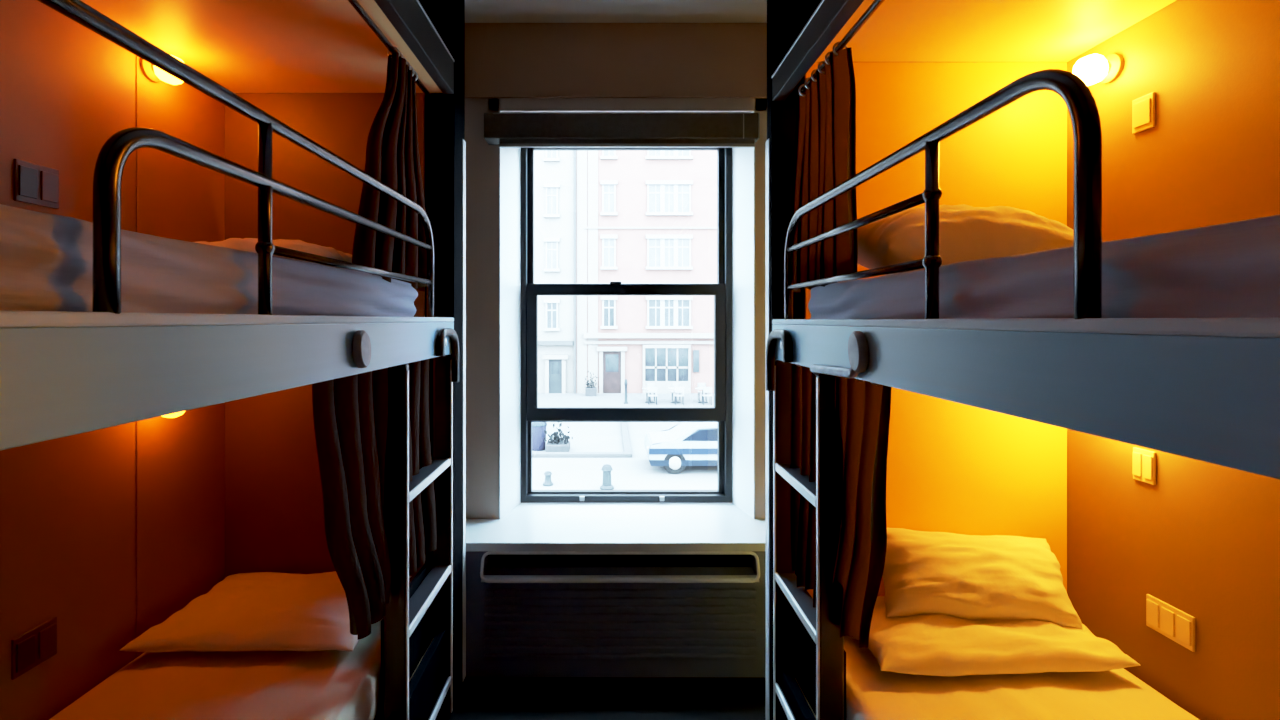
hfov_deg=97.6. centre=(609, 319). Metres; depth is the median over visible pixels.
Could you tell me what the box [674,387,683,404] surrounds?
cafe chair
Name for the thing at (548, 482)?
bollard
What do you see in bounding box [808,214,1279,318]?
mattress
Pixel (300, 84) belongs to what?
bunk bed
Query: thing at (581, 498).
handle
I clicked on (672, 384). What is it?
cafe chair
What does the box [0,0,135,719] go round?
wall
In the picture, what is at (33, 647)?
socket plate
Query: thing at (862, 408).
curtain
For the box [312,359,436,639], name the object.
curtain
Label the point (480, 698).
floor
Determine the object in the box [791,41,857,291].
curtain
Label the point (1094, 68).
wall lamp
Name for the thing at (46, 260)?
mattress
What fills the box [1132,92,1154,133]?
switch plate
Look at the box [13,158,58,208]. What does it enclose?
switch plate
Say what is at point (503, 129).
roller blind
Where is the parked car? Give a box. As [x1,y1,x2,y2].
[644,422,717,473]
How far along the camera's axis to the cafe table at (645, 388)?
28.21 m
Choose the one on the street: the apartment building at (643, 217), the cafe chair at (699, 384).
the apartment building at (643, 217)
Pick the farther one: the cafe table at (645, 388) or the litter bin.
the cafe table at (645, 388)
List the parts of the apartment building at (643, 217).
pane, pane, pane, pane, entrance door, pane, cornice, cornice, cornice, cornice, pane, pane, pane, pane, pane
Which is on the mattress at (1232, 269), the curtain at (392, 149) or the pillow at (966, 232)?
the pillow at (966, 232)
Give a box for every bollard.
[543,471,552,485]
[600,464,613,489]
[624,379,627,403]
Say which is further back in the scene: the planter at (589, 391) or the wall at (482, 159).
the planter at (589, 391)
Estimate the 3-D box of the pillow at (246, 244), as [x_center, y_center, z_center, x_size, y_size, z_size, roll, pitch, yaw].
[-0.961,-0.168,1.585,0.474,0.106,0.371,0,0,0]
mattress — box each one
[0,204,417,316]
[49,618,382,719]
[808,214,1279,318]
[844,636,1198,719]
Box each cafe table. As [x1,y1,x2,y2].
[642,387,657,402]
[668,387,680,402]
[695,387,707,402]
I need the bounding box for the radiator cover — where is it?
[466,551,765,676]
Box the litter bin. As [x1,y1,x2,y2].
[532,422,546,450]
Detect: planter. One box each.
[543,422,572,451]
[584,371,597,395]
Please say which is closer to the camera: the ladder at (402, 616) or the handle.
the ladder at (402, 616)
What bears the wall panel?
attached to the wall at (68, 503)
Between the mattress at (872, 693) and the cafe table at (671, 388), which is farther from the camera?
the cafe table at (671, 388)
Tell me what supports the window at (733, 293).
in the wall at (482, 159)
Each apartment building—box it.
[534,151,575,393]
[576,151,716,393]
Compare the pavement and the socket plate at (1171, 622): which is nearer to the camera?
the socket plate at (1171, 622)
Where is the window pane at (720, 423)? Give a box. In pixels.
[528,421,723,492]
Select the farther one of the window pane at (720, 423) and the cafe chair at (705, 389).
the cafe chair at (705, 389)
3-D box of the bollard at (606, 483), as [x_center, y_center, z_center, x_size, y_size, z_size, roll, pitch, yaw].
[-0.077,3.990,14.300,0.359,0.620,0.359,0,0,0]
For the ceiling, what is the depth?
2.39 m
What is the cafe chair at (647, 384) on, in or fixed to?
on the pavement
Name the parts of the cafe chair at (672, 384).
backrest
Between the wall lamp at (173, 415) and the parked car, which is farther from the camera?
the parked car
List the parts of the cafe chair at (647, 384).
backrest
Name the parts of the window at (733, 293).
sash, sash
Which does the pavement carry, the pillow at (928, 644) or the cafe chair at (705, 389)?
the cafe chair at (705, 389)
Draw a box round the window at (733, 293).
[466,111,765,550]
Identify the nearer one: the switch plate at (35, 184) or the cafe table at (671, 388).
the switch plate at (35, 184)
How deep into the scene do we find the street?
16.44 m
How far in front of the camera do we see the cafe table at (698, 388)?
28.21 m
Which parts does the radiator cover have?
louvre panel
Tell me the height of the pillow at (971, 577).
0.247 m
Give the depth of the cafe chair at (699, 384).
29.14 m
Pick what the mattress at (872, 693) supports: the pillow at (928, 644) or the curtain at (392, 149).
the pillow at (928, 644)
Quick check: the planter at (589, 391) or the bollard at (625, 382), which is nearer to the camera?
the bollard at (625, 382)
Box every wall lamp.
[140,54,183,84]
[162,411,184,417]
[1072,54,1123,85]
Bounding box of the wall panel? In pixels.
[136,56,224,657]
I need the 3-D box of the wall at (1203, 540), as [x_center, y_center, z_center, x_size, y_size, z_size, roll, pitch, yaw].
[1.548,0.052,0.710,0.120,2.776,4.220,0,0,0]
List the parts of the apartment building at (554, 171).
pane, pane, pane, pane, entrance door, pane, cornice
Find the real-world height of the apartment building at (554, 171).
20.000 m
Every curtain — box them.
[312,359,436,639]
[352,46,426,291]
[790,363,891,647]
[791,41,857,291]
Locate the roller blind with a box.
[484,112,759,147]
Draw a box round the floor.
[439,677,765,719]
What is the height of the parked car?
1.380 m
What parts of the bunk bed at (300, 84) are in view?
guard rail, rail, rail post, panel, rail, corner post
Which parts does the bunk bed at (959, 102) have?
corner post, rail, rail, rail post, panel, guard rail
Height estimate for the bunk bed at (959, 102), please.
2.734 m
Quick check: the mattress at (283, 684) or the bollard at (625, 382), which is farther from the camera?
the bollard at (625, 382)
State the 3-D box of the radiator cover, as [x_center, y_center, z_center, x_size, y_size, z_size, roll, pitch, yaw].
[0.028,1.169,2.332,1.335,0.502,0.306,0,0,0]
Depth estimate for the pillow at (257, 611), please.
1.66 m
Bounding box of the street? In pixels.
[532,422,717,489]
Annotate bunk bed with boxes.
[0,0,465,719]
[766,0,1279,719]
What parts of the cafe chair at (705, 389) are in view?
backrest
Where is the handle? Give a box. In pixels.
[579,496,664,500]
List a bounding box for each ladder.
[352,328,458,719]
[766,329,868,719]
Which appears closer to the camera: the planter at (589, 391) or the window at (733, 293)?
the window at (733, 293)
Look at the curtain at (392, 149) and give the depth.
1.64 m
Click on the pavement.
(544, 399)
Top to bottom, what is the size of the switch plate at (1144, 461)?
0.090 m
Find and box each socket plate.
[11,617,56,679]
[1146,594,1194,651]
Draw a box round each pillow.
[119,571,411,651]
[195,238,351,268]
[857,204,1073,274]
[868,596,1140,676]
[882,528,1082,628]
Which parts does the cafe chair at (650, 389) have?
backrest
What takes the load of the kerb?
on the street
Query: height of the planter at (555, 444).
1.007 m
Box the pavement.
[538,393,713,406]
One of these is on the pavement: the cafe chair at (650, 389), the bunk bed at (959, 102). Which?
the cafe chair at (650, 389)
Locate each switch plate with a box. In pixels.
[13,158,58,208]
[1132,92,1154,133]
[1133,447,1155,484]
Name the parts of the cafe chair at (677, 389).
backrest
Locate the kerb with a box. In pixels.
[532,422,631,456]
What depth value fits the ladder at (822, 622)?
1.42 m
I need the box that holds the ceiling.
[465,0,766,22]
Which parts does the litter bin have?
lid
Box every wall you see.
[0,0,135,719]
[465,23,766,518]
[1067,0,1279,719]
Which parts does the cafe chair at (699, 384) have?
backrest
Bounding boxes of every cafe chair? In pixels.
[646,383,654,400]
[648,387,656,404]
[671,383,680,400]
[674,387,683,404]
[698,383,706,400]
[702,387,711,404]
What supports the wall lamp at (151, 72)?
attached to the wall panel

